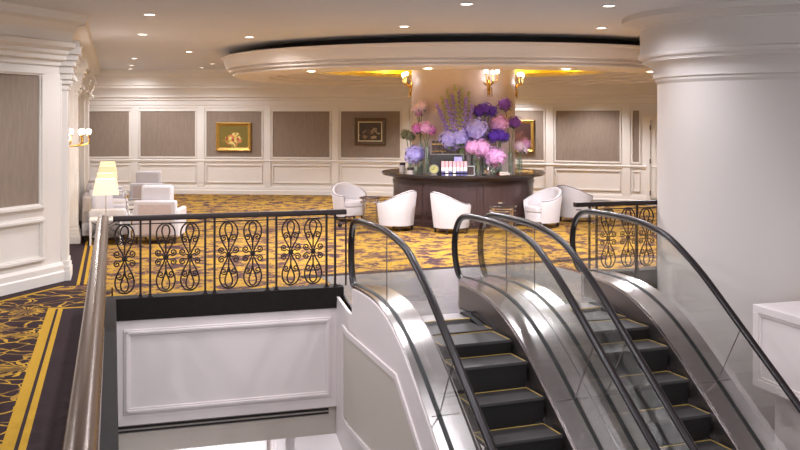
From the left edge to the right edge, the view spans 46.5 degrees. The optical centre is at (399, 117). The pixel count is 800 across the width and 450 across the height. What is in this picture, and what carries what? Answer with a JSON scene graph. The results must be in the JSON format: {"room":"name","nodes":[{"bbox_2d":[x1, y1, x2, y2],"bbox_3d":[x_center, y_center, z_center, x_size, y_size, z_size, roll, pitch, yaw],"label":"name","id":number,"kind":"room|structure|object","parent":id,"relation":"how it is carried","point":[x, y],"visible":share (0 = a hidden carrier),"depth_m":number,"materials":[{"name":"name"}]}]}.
{"room":"hotel lobby","nodes":[
{"label":"hotel lobby","id":0,"kind":"room"},
{"bbox_2d":[0,1,87,295],"bbox_3d":[-7.003,0.415,5.663,0.640,3.570,14.589,0,0,20],"label":"wall","id":1,"kind":"structure","parent":0,"point":[34,41],"depth_m":11.92,"materials":[{"name":"beige paint"}]},
{"bbox_2d":[59,20,99,280],"bbox_3d":[-6.784,0.415,19.795,0.610,3.570,15.369,0,0,-17],"label":"wall","id":2,"kind":"structure","parent":0,"point":[77,81],"depth_m":16.20,"materials":[{"name":"beige paint"}]},
{"bbox_2d":[69,129,91,146],"bbox_3d":[-5.123,0.390,14.745,0.445,0.440,0.686,0,0,-17],"label":"wall sconce","id":3,"kind":"object","parent":2,"relation":"attached to","point":[81,132],"visible":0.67,"depth_m":14.75,"materials":[{"name":"gold metal"}]},
{"bbox_2d":[117,308,336,425],"bbox_3d":[-2.060,2.985,11.321,2.740,1.230,0.230,0,0,-17],"label":"wall","id":4,"kind":"structure","parent":0,"point":[199,367],"depth_m":11.22,"materials":[{"name":"white paint"}]},
{"bbox_2d":[118,406,335,449],"bbox_3d":[-2.074,3.780,11.366,2.740,0.360,0.175,0,0,-17],"label":"trim","id":5,"kind":"structure","parent":4,"relation":"attached to","point":[184,434],"depth_m":11.29,"materials":[{"name":"beige paint"}]},
{"bbox_2d":[113,209,346,320],"bbox_3d":[-2.027,1.759,11.336,2.812,1.222,0.220,0,0,-17],"label":"iron railing","id":6,"kind":"object","parent":4,"relation":"on","point":[141,306],"visible":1,"depth_m":11.24,"materials":[{"name":"black metal"}]},
{"bbox_2d":[0,194,656,449],"bbox_3d":[0.832,2.346,15.955,37.000,0.308,36.000,0,0,-17],"label":"floor","id":7,"kind":"structure","parent":0,"point":[431,249],"depth_m":13.55,"materials":[{"name":"yellow carpet"}]},
{"bbox_2d":[82,192,127,240],"bbox_3d":[-5.421,1.799,17.107,0.790,0.800,1.050,0,0,-17],"label":"sofa","id":8,"kind":"object","parent":7,"relation":"on","point":[118,209],"visible":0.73,"depth_m":16.58,"materials":[{"name":"white fabric"}]},
{"bbox_2d":[89,189,112,208],"bbox_3d":[-5.440,1.500,16.950,0.440,0.423,0.202,0,0,-43],"label":"cushion","id":9,"kind":"object","parent":8,"relation":"on","point":[98,201],"visible":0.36,"depth_m":16.86,"materials":[{"name":"white fabric"}]},
{"bbox_2d":[89,216,121,245],"bbox_3d":[-5.145,1.974,16.266,0.540,0.450,0.500,0,0,-17],"label":"side table","id":10,"kind":"object","parent":7,"relation":"on","point":[92,219],"visible":0.52,"depth_m":16.09,"materials":[{"name":"white paint"}]},
{"bbox_2d":[92,178,118,217],"bbox_3d":[-5.145,1.405,16.266,0.438,0.685,0.438,0,0,-17],"label":"table lamp","id":11,"kind":"object","parent":10,"relation":"on","point":[103,186],"visible":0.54,"depth_m":16.09,"materials":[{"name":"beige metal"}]},
{"bbox_2d":[91,234,119,238],"bbox_3d":[-5.145,2.071,16.266,0.480,0.015,0.440,0,0,-17],"label":"shelf","id":12,"kind":"object","parent":10,"relation":"attached to","point":[109,235],"depth_m":16.20,"materials":[{"name":"grey"}]},
{"bbox_2d":[85,183,126,209],"bbox_3d":[-6.088,1.799,19.271,0.790,0.800,1.980,0,0,-17],"label":"sofa","id":13,"kind":"object","parent":7,"relation":"on","point":[117,199],"visible":0.16,"depth_m":18.99,"materials":[{"name":"white fabric"}]},
{"bbox_2d":[113,198,126,209],"bbox_3d":[-6.012,1.802,19.295,0.630,0.125,1.700,0,0,-17],"label":"seat cushion","id":14,"kind":"object","parent":13,"relation":"on","point":[113,198],"depth_m":19.85,"materials":[{"name":"white fabric"}]},
{"bbox_2d":[88,177,124,197],"bbox_3d":[-6.786,1.799,21.531,0.790,0.800,1.250,0,0,-17],"label":"sofa","id":15,"kind":"object","parent":7,"relation":"on","point":[92,179],"visible":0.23,"depth_m":21.17,"materials":[{"name":"white fabric"}]},
{"bbox_2d":[128,210,132,237],"bbox_3d":[-4.898,1.979,17.431,0.360,0.440,0.640,0,0,-17],"label":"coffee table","id":16,"kind":"object","parent":7,"relation":"on","point":[129,211],"visible":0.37,"depth_m":17.08,"materials":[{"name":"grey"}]},
{"bbox_2d":[127,203,133,222],"bbox_3d":[-5.355,1.979,18.912,0.360,0.440,0.640,0,0,-17],"label":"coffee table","id":17,"kind":"object","parent":7,"relation":"on","point":[129,205],"visible":0.34,"depth_m":18.80,"materials":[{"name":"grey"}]},
{"bbox_2d":[126,198,140,205],"bbox_3d":[-5.718,1.979,20.087,0.360,0.440,0.640,0,0,-17],"label":"coffee table","id":18,"kind":"object","parent":7,"relation":"on","point":[128,200],"visible":0.33,"depth_m":20.19,"materials":[{"name":"grey"}]},
{"bbox_2d":[129,171,163,209],"bbox_3d":[-5.595,1.689,20.866,0.800,1.020,0.785,0,0,-2],"label":"armchair","id":19,"kind":"object","parent":7,"relation":"on","point":[142,177],"visible":0.4,"depth_m":20.60,"materials":[{"name":"white fabric"}]},
{"bbox_2d":[136,171,161,182],"bbox_3d":[-5.589,1.439,20.694,0.550,0.520,0.170,0,0,-2],"label":"cushion","id":20,"kind":"object","parent":19,"relation":"on","point":[141,176],"depth_m":20.61,"materials":[{"name":"white fabric"}]},
{"bbox_2d":[132,185,185,243],"bbox_3d":[-4.278,1.689,16.563,0.800,1.020,0.785,0,0,-2],"label":"armchair","id":21,"kind":"object","parent":7,"relation":"on","point":[155,199],"visible":0.73,"depth_m":16.19,"materials":[{"name":"white fabric"}]},
{"bbox_2d":[141,185,173,199],"bbox_3d":[-4.272,1.439,16.391,0.550,0.520,0.170,0,0,-2],"label":"cushion","id":22,"kind":"object","parent":21,"relation":"on","point":[148,192],"depth_m":16.31,"materials":[{"name":"white fabric"}]},
{"bbox_2d":[331,182,366,221],"bbox_3d":[-1.097,1.799,19.965,0.744,0.800,0.767,0,0,-25],"label":"tub chair","id":23,"kind":"object","parent":7,"relation":"on","point":[345,195],"visible":0.8,"depth_m":19.83,"materials":[{"name":"white fabric"}]},
{"bbox_2d":[344,199,361,206],"bbox_3d":[-1.075,1.823,19.917,0.570,0.128,0.660,0,0,-25],"label":"seat cushion","id":24,"kind":"object","parent":23,"relation":"on","point":[347,202],"depth_m":19.62,"materials":[{"name":"white fabric"}]},
{"bbox_2d":[359,196,380,226],"bbox_3d":[-0.610,1.899,18.850,0.432,0.600,0.432,0,0,0],"label":"side table","id":25,"kind":"object","parent":7,"relation":"on","point":[361,197],"visible":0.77,"depth_m":18.71,"materials":[{"name":"brown wood"}]},
{"bbox_2d":[377,190,416,231],"bbox_3d":[-0.047,1.799,18.240,0.767,0.800,0.744,0,0,37],"label":"tub chair","id":26,"kind":"object","parent":7,"relation":"on","point":[399,210],"visible":0.99,"depth_m":17.94,"materials":[{"name":"white fabric"}]},
{"bbox_2d":[430,192,470,234],"bbox_3d":[0.956,1.799,17.841,0.767,0.800,0.744,0,0,-31],"label":"tub chair","id":27,"kind":"object","parent":7,"relation":"on","point":[446,210],"visible":0.92,"depth_m":17.54,"materials":[{"name":"white fabric"}]},
{"bbox_2d":[412,70,514,173],"bbox_3d":[1.360,0.240,20.030,2.220,3.920,2.220,0,0,0],"label":"column","id":28,"kind":"structure","parent":7,"relation":"on","point":[428,85],"depth_m":19.13,"materials":[{"name":"beige paint"}]},
{"bbox_2d":[401,71,412,97],"bbox_3d":[0.149,-0.710,19.903,0.235,0.560,0.352,0,0,-6],"label":"wall sconce","id":29,"kind":"object","parent":28,"relation":"attached to","point":[405,74],"visible":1,"depth_m":19.86,"materials":[{"name":"gold metal"}]},
{"bbox_2d":[483,70,499,94],"bbox_3d":[1.855,-0.710,18.918,0.352,0.560,0.235,0,0,-24],"label":"wall sconce","id":30,"kind":"object","parent":28,"relation":"attached to","point":[493,72],"visible":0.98,"depth_m":18.94,"materials":[{"name":"gold metal"}]},
{"bbox_2d":[515,72,523,97],"bbox_3d":[2.575,-0.710,20.115,0.235,0.560,0.352,0,0,-4],"label":"wall sconce","id":31,"kind":"object","parent":28,"relation":"attached to","point":[520,74],"visible":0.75,"depth_m":20.09,"materials":[{"name":"gold metal"}]},
{"bbox_2d":[382,168,545,228],"bbox_3d":[1.360,1.670,20.030,3.510,1.060,3.510,0,0,0],"label":"reception desk","id":32,"kind":"object","parent":7,"relation":"on","point":[479,190],"depth_m":18.73,"materials":[{"name":"brown wood"}]},
{"bbox_2d":[400,162,404,171],"bbox_3d":[0.052,1.034,19.530,0.125,0.210,0.125,0,0,0],"label":"lidded jar","id":33,"kind":"object","parent":32,"relation":"on","point":[402,164],"visible":1,"depth_m":19.47,"materials":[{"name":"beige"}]},
{"bbox_2d":[407,167,413,173],"bbox_3d":[0.214,1.069,18.942,0.146,0.140,0.146,0,0,0],"label":"lidded jar","id":34,"kind":"object","parent":32,"relation":"on","point":[410,170],"visible":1,"depth_m":18.88,"materials":[{"name":"beige"}]},
{"bbox_2d":[429,164,438,175],"bbox_3d":[0.673,1.028,18.436,0.196,0.223,0.068,0,0,0],"label":"clock","id":35,"kind":"object","parent":32,"relation":"on","point":[433,169],"visible":1,"depth_m":18.40,"materials":[{"name":"gold metal"}]},
{"bbox_2d":[441,161,444,175],"bbox_3d":[0.852,0.999,18.450,0.062,0.281,0.144,0,0,0],"label":"book","id":36,"kind":"object","parent":32,"relation":"on","point":[442,162],"visible":1,"depth_m":18.38,"materials":[{"name":"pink paper"}]},
{"bbox_2d":[445,161,447,175],"bbox_3d":[0.926,0.999,18.450,0.062,0.281,0.144,0,0,0],"label":"book","id":37,"kind":"object","parent":32,"relation":"on","point":[446,162],"visible":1,"depth_m":18.38,"materials":[{"name":"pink paper"}]},
{"bbox_2d":[429,153,464,174],"bbox_3d":[0.945,0.926,18.718,0.700,0.425,0.205,0,0,0],"label":"display box","id":38,"kind":"object","parent":32,"relation":"on","point":[435,158],"visible":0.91,"depth_m":18.63,"materials":[{"name":"grey"}]},
{"bbox_2d":[432,140,434,153],"bbox_3d":[0.674,0.583,18.720,0.062,0.261,0.134,0,0,0],"label":"book","id":39,"kind":"object","parent":38,"relation":"on","point":[433,141],"visible":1,"depth_m":18.66,"materials":[{"name":"paper"}]},
{"bbox_2d":[435,140,438,153],"bbox_3d":[0.747,0.583,18.720,0.062,0.261,0.134,0,0,0],"label":"book","id":40,"kind":"object","parent":38,"relation":"on","point":[436,141],"visible":1,"depth_m":18.66,"materials":[{"name":"paper"}]},
{"bbox_2d":[439,140,441,153],"bbox_3d":[0.819,0.583,18.720,0.062,0.261,0.134,0,0,0],"label":"book","id":41,"kind":"object","parent":38,"relation":"on","point":[440,142],"visible":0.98,"depth_m":18.66,"materials":[{"name":"paper"}]},
{"bbox_2d":[449,161,451,175],"bbox_3d":[1.000,0.999,18.450,0.062,0.281,0.144,0,0,0],"label":"book","id":42,"kind":"object","parent":32,"relation":"on","point":[450,162],"visible":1,"depth_m":18.38,"materials":[{"name":"white paper"}]},
{"bbox_2d":[452,161,455,175],"bbox_3d":[1.075,0.999,18.450,0.062,0.281,0.144,0,0,0],"label":"book","id":43,"kind":"object","parent":32,"relation":"on","point":[453,162],"visible":1,"depth_m":18.38,"materials":[{"name":"white paper"}]},
{"bbox_2d":[456,161,459,175],"bbox_3d":[1.149,0.999,18.450,0.062,0.281,0.144,0,0,0],"label":"book","id":44,"kind":"object","parent":32,"relation":"on","point":[457,162],"visible":1,"depth_m":18.38,"materials":[{"name":"white paper"}]},
{"bbox_2d":[460,161,462,175],"bbox_3d":[1.223,0.999,18.450,0.062,0.281,0.144,0,0,0],"label":"book","id":45,"kind":"object","parent":32,"relation":"on","point":[461,162],"visible":1,"depth_m":18.38,"materials":[{"name":"white paper"}]},
{"bbox_2d":[464,161,466,175],"bbox_3d":[1.297,0.999,18.450,0.062,0.281,0.144,0,0,0],"label":"book","id":46,"kind":"object","parent":32,"relation":"on","point":[465,162],"visible":1,"depth_m":18.38,"materials":[{"name":"white paper"}]},
{"bbox_2d":[467,166,474,175],"bbox_3d":[1.393,1.044,18.439,0.160,0.190,0.102,0,0,0],"label":"photo frame","id":47,"kind":"object","parent":32,"relation":"on","point":[470,169],"visible":1,"depth_m":18.40,"materials":[{"name":"silver metal"}]},
{"bbox_3d":[0.325,1.054,18.916,0.150,0.170,0.150,0,0,0],"label":"glass vase","id":48,"kind":"object","parent":32,"relation":"on","visible":0},
{"bbox_2d":[404,145,425,164],"bbox_3d":[0.298,0.828,18.971,0.453,0.564,0.414,0,0,0],"label":"hydrangea","id":49,"kind":"object","parent":48,"relation":"in","point":[414,154],"visible":1,"depth_m":18.87,"materials":[{"name":"purple plant"}]},
{"bbox_3d":[0.208,0.989,19.308,0.100,0.300,0.100,0,0,0],"label":"glass vase","id":50,"kind":"object","parent":32,"relation":"on","visible":0},
{"bbox_2d":[400,128,415,148],"bbox_3d":[0.172,0.657,19.415,0.240,0.907,0.422,0,0,-39],"label":"bunch","id":51,"kind":"object","parent":50,"relation":"in","point":[405,134],"visible":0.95,"depth_m":19.38,"materials":[{"name":"green plant"}]},
{"bbox_3d":[0.546,0.859,18.794,0.120,0.560,0.120,0,0,0],"label":"glass vase","id":52,"kind":"object","parent":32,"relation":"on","visible":0},
{"bbox_2d":[411,121,436,159],"bbox_3d":[0.455,0.579,18.887,0.570,1.063,0.329,0,0,36],"label":"bunch","id":53,"kind":"object","parent":52,"relation":"in","point":[426,128],"visible":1,"depth_m":18.79,"materials":[{"name":"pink plant"}]},
{"bbox_3d":[0.432,0.829,19.148,0.100,0.620,0.100,0,0,0],"label":"glass vase","id":54,"kind":"object","parent":32,"relation":"on","visible":0},
{"bbox_2d":[410,100,427,145],"bbox_3d":[0.389,0.366,19.191,0.250,1.488,0.416,0,0,-36],"label":"flower","id":55,"kind":"object","parent":54,"relation":"in","point":[419,109],"visible":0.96,"depth_m":19.15,"materials":[{"name":"pink plant"}]},
{"bbox_3d":[1.175,0.929,18.844,0.110,0.420,0.110,0,0,0],"label":"glass vase","id":56,"kind":"object","parent":32,"relation":"on","visible":0},
{"bbox_2d":[438,128,470,152],"bbox_3d":[1.097,0.643,18.703,0.667,0.933,0.462,0,0,0],"label":"hydrangea","id":57,"kind":"object","parent":56,"relation":"in","point":[450,139],"visible":0.95,"depth_m":18.57,"materials":[{"name":"purple plant"}]},
{"bbox_3d":[1.497,0.889,18.818,0.110,0.500,0.110,0,0,0],"label":"glass vase","id":58,"kind":"object","parent":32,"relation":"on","visible":0},
{"bbox_2d":[463,117,488,141],"bbox_3d":[1.519,0.540,18.645,0.551,1.140,0.522,0,0,0],"label":"hydrangea","id":59,"kind":"object","parent":58,"relation":"in","point":[476,129],"visible":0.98,"depth_m":18.50,"materials":[{"name":"purple plant"}]},
{"bbox_3d":[1.707,0.789,18.902,0.100,0.700,0.100,0,0,0],"label":"glass vase","id":60,"kind":"object","parent":32,"relation":"on","visible":0},
{"bbox_2d":[472,101,497,141],"bbox_3d":[1.716,0.388,18.761,0.554,1.445,0.324,0,0,-13],"label":"bunch","id":61,"kind":"object","parent":60,"relation":"in","point":[482,109],"visible":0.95,"depth_m":18.70,"materials":[{"name":"purple plant"}]},
{"bbox_3d":[2.042,0.889,18.995,0.100,0.500,0.100,0,0,0],"label":"glass vase","id":62,"kind":"object","parent":32,"relation":"on","visible":0},
{"bbox_2d":[488,114,509,147],"bbox_3d":[2.004,0.510,18.862,0.431,1.200,0.392,0,0,-16],"label":"hydrangea","id":63,"kind":"object","parent":62,"relation":"in","point":[499,122],"visible":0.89,"depth_m":18.75,"materials":[{"name":"pink plant"}]},
{"bbox_3d":[1.978,0.939,18.774,0.100,0.400,0.100,0,0,0],"label":"glass vase","id":64,"kind":"object","parent":32,"relation":"on","visible":0},
{"bbox_2d":[487,128,509,149],"bbox_3d":[1.996,0.648,18.725,0.545,0.923,0.310,0,0,-30],"label":"bunch","id":65,"kind":"object","parent":64,"relation":"in","point":[498,135],"visible":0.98,"depth_m":18.63,"materials":[{"name":"purple plant"}]},
{"bbox_3d":[1.554,1.039,18.522,0.150,0.200,0.150,0,0,0],"label":"glass vase","id":66,"kind":"object","parent":32,"relation":"on","visible":0},
{"bbox_2d":[465,138,489,168],"bbox_3d":[1.556,0.754,18.539,0.539,0.712,0.400,0,0,0],"label":"hydrangea","id":67,"kind":"object","parent":66,"relation":"in","point":[479,147],"visible":1,"depth_m":18.44,"materials":[{"name":"pink plant"}]},
{"bbox_3d":[1.857,1.059,18.573,0.180,0.160,0.180,0,0,0],"label":"glass vase","id":68,"kind":"object","parent":32,"relation":"on","visible":0},
{"bbox_2d":[483,146,506,168],"bbox_3d":[1.900,0.831,18.615,0.475,0.557,0.442,0,0,0],"label":"hydrangea","id":69,"kind":"object","parent":68,"relation":"in","point":[495,157],"visible":0.96,"depth_m":18.51,"materials":[{"name":"pink plant"}]},
{"bbox_3d":[2.248,0.919,18.922,0.100,0.440,0.100,0,0,0],"label":"glass vase","id":70,"kind":"object","parent":32,"relation":"on","visible":0},
{"bbox_2d":[496,96,523,172],"bbox_3d":[2.233,0.334,18.945,0.615,1.551,0.318,0,0,-37],"label":"allium","id":71,"kind":"object","parent":70,"relation":"in","point":[505,104],"visible":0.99,"depth_m":18.91,"materials":[{"name":"purple plant"}]},
{"bbox_3d":[2.473,0.989,19.249,0.120,0.300,0.120,0,0,0],"label":"glass vase","id":72,"kind":"object","parent":32,"relation":"on","visible":0},
{"bbox_2d":[514,139,530,171],"bbox_3d":[2.594,0.764,19.556,0.294,0.693,0.882,0,0,18],"label":"bunch","id":73,"kind":"object","parent":72,"relation":"in","point":[522,147],"visible":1,"depth_m":19.26,"materials":[{"name":"pink plant"}]},
{"bbox_3d":[1.265,0.939,18.673,0.120,0.400,0.120,0,0,0],"label":"glass vase","id":74,"kind":"object","parent":32,"relation":"on","visible":0},
{"bbox_2d":[434,84,473,153],"bbox_3d":[1.074,0.210,18.729,0.822,1.802,0.236,0,0,14],"label":"bunch","id":75,"kind":"object","parent":74,"relation":"in","point":[460,118],"visible":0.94,"depth_m":18.67,"materials":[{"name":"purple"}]},
{"bbox_2d":[487,204,516,234],"bbox_3d":[1.930,1.924,17.600,0.552,0.550,0.552,0,0,0],"label":"side table","id":76,"kind":"object","parent":7,"relation":"on","point":[492,228],"visible":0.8,"depth_m":17.48,"materials":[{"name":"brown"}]},
{"bbox_2d":[523,187,561,226],"bbox_3d":[2.893,1.799,18.760,0.767,0.800,0.744,0,0,-38],"label":"tub chair","id":77,"kind":"object","parent":7,"relation":"on","point":[543,206],"visible":0.91,"depth_m":18.54,"materials":[{"name":"white fabric"}]},
{"bbox_2d":[525,204,540,212],"bbox_3d":[2.851,1.823,18.727,0.660,0.128,0.570,0,0,-38],"label":"seat cushion","id":78,"kind":"object","parent":77,"relation":"on","point":[529,208],"depth_m":18.52,"materials":[{"name":"white fabric"}]},
{"bbox_2d":[556,184,592,220],"bbox_3d":[3.707,1.799,19.790,0.767,0.800,0.744,0,0,-39],"label":"tub chair","id":79,"kind":"object","parent":7,"relation":"on","point":[570,194],"visible":0.66,"depth_m":19.49,"materials":[{"name":"white fabric"}]},
{"bbox_2d":[591,200,610,227],"bbox_3d":[4.000,1.924,18.500,0.412,0.550,0.412,0,0,0],"label":"side table","id":80,"kind":"object","parent":7,"relation":"on","point":[593,222],"visible":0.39,"depth_m":18.59,"materials":[{"name":"brown wood"}]},
{"bbox_2d":[573,200,656,287],"bbox_3d":[3.137,1.759,12.930,1.620,1.222,0.220,0,0,-17],"label":"iron railing","id":81,"kind":"object","parent":7,"relation":"on","point":[648,275],"visible":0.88,"depth_m":12.86,"materials":[{"name":"black metal"}]},
{"bbox_3d":[-5.673,1.974,17.976,0.540,0.450,0.500,0,0,-17],"label":"side table","id":82,"kind":"object","parent":7,"relation":"on","visible":0},
{"bbox_2d":[97,172,117,186],"bbox_3d":[-5.673,1.405,17.976,0.438,0.685,0.438,0,0,-17],"label":"table lamp","id":83,"kind":"object","parent":82,"relation":"on","point":[108,174],"visible":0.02,"depth_m":17.83,"materials":[{"name":"beige fabric"}]},
{"bbox_3d":[-6.484,1.974,20.604,0.540,0.450,0.500,0,0,-17],"label":"side table","id":84,"kind":"object","parent":7,"relation":"on","visible":0},
{"bbox_2d":[98,166,117,178],"bbox_3d":[-6.484,1.405,20.604,0.438,0.685,0.438,0,0,-17],"label":"table lamp","id":85,"kind":"object","parent":84,"relation":"on","point":[102,169],"visible":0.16,"depth_m":20.44,"materials":[{"name":"beige fabric"}]},
{"bbox_3d":[-7.059,1.974,22.467,0.540,0.450,0.500,0,0,-17],"label":"side table","id":86,"kind":"object","parent":7,"relation":"on","visible":0},
{"bbox_2d":[100,162,116,171],"bbox_3d":[-7.059,1.405,22.467,0.438,0.685,0.438,0,0,-17],"label":"table lamp","id":87,"kind":"object","parent":86,"relation":"on","point":[101,163],"visible":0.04,"depth_m":22.30,"materials":[{"name":"beige fabric"}]},
{"bbox_2d":[177,348,483,449],"bbox_3d":[-1.269,4.350,14.286,12.000,3.700,0.350,0,0,-17],"label":"wall","id":88,"kind":"structure","parent":0,"point":[326,441],"depth_m":14.14,"materials":[{"name":"white paint"}]},
{"bbox_2d":[0,0,742,69],"bbox_3d":[-0.500,-1.420,13.000,31.000,0.100,34.000,0,0,0],"label":"ceiling","id":89,"kind":"structure","parent":0,"point":[213,30],"depth_m":13.20,"materials":[{"name":"paint"}]},
{"bbox_2d":[89,69,656,205],"bbox_3d":[-0.345,0.415,24.976,18.770,3.570,2.623,0,0,16],"label":"wall","id":90,"kind":"structure","parent":0,"point":[591,139],"depth_m":26.51,"materials":[{"name":"beige paint"}]},
{"bbox_2d":[216,122,250,150],"bbox_3d":[-4.796,0.541,26.794,1.032,0.823,0.066,0,0,5],"label":"painting","id":91,"kind":"object","parent":90,"relation":"attached to","point":[229,136],"visible":1,"depth_m":26.80},
{"bbox_2d":[354,118,385,144],"bbox_3d":[-0.845,0.381,26.210,0.902,0.762,0.065,0,0,12],"label":"painting","id":92,"kind":"object","parent":90,"relation":"attached to","point":[367,131],"visible":1,"depth_m":26.21,"materials":[{"name":"beige"}]},
{"bbox_2d":[515,120,533,151],"bbox_3d":[3.178,0.483,24.917,0.848,0.859,0.065,0,0,24],"label":"painting","id":93,"kind":"object","parent":90,"relation":"attached to","point":[526,131],"visible":0.41,"depth_m":24.83},
{"bbox_2d":[646,115,656,199],"bbox_3d":[6.697,1.065,23.205,1.100,2.270,0.090,0,0,30],"label":"door","id":94,"kind":"structure","parent":90,"relation":"in","point":[651,120],"depth_m":23.41,"materials":[{"name":"beige paint"}]},
{"bbox_2d":[221,36,654,86],"bbox_3d":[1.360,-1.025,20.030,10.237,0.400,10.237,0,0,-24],"label":"ceiling","id":95,"kind":"structure","parent":0,"point":[592,63],"depth_m":15.62,"materials":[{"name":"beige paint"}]},
{"bbox_2d":[775,394,799,449],"bbox_3d":[6.049,4.600,4.902,0.151,3.200,11.800,0,0,-17],"label":"wall","id":96,"kind":"structure","parent":0,"point":[787,417],"depth_m":10.33,"materials":[{"name":"white paint"}]},
{"bbox_2d":[753,301,799,400],"bbox_3d":[6.581,2.545,5.076,1.830,0.910,11.820,0,0,-17],"label":"trim","id":97,"kind":"structure","parent":96,"relation":"on","point":[776,326],"depth_m":10.12,"materials":[{"name":"white paint"}]},
{"bbox_3d":[3.604,6.300,6.973,17.000,0.200,17.200,0,0,-17],"label":"floor","id":98,"kind":"structure","parent":0,"visible":0},
{"bbox_2d":[336,213,660,449],"bbox_3d":[1.230,4.135,7.941,1.824,6.001,8.400,0,0,-21],"label":"escalator","id":99,"kind":"object","parent":98,"relation":"on","point":[520,389],"visible":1,"depth_m":9.11,"materials":[{"name":"metal"}]},
{"bbox_2d":[477,209,799,449],"bbox_3d":[2.993,4.135,8.252,1.672,6.001,7.724,0,0,-21],"label":"escalator","id":100,"kind":"object","parent":98,"relation":"on","point":[687,400],"visible":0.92,"depth_m":9.48,"materials":[{"name":"metal"}]},
{"bbox_2d":[622,0,799,442],"bbox_3d":[5.140,2.405,12.580,4.160,7.590,4.160,0,0,0],"label":"column","id":101,"kind":"structure","parent":98,"relation":"on","point":[726,75],"depth_m":11.37,"materials":[{"name":"grey paint"}]},
{"bbox_3d":[-1.267,5.080,3.952,0.150,2.240,14.300,0,0,-17],"label":"wall","id":102,"kind":"structure","parent":0,"visible":0},
{"bbox_2d":[100,296,118,449],"bbox_3d":[-1.300,3.035,4.068,0.155,1.850,14.540,0,0,-17],"label":"trim","id":103,"kind":"structure","parent":102,"relation":"on","point":[109,438],"depth_m":7.36,"materials":[{"name":"black stone"}]},
{"bbox_2d":[62,215,108,449],"bbox_3d":[-1.823,1.629,5.534,0.130,0.962,11.350,0,0,-17],"label":"railing","id":104,"kind":"object","parent":103,"relation":"on","point":[83,424],"visible":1,"depth_m":4.39,"materials":[{"name":"silver metal"}]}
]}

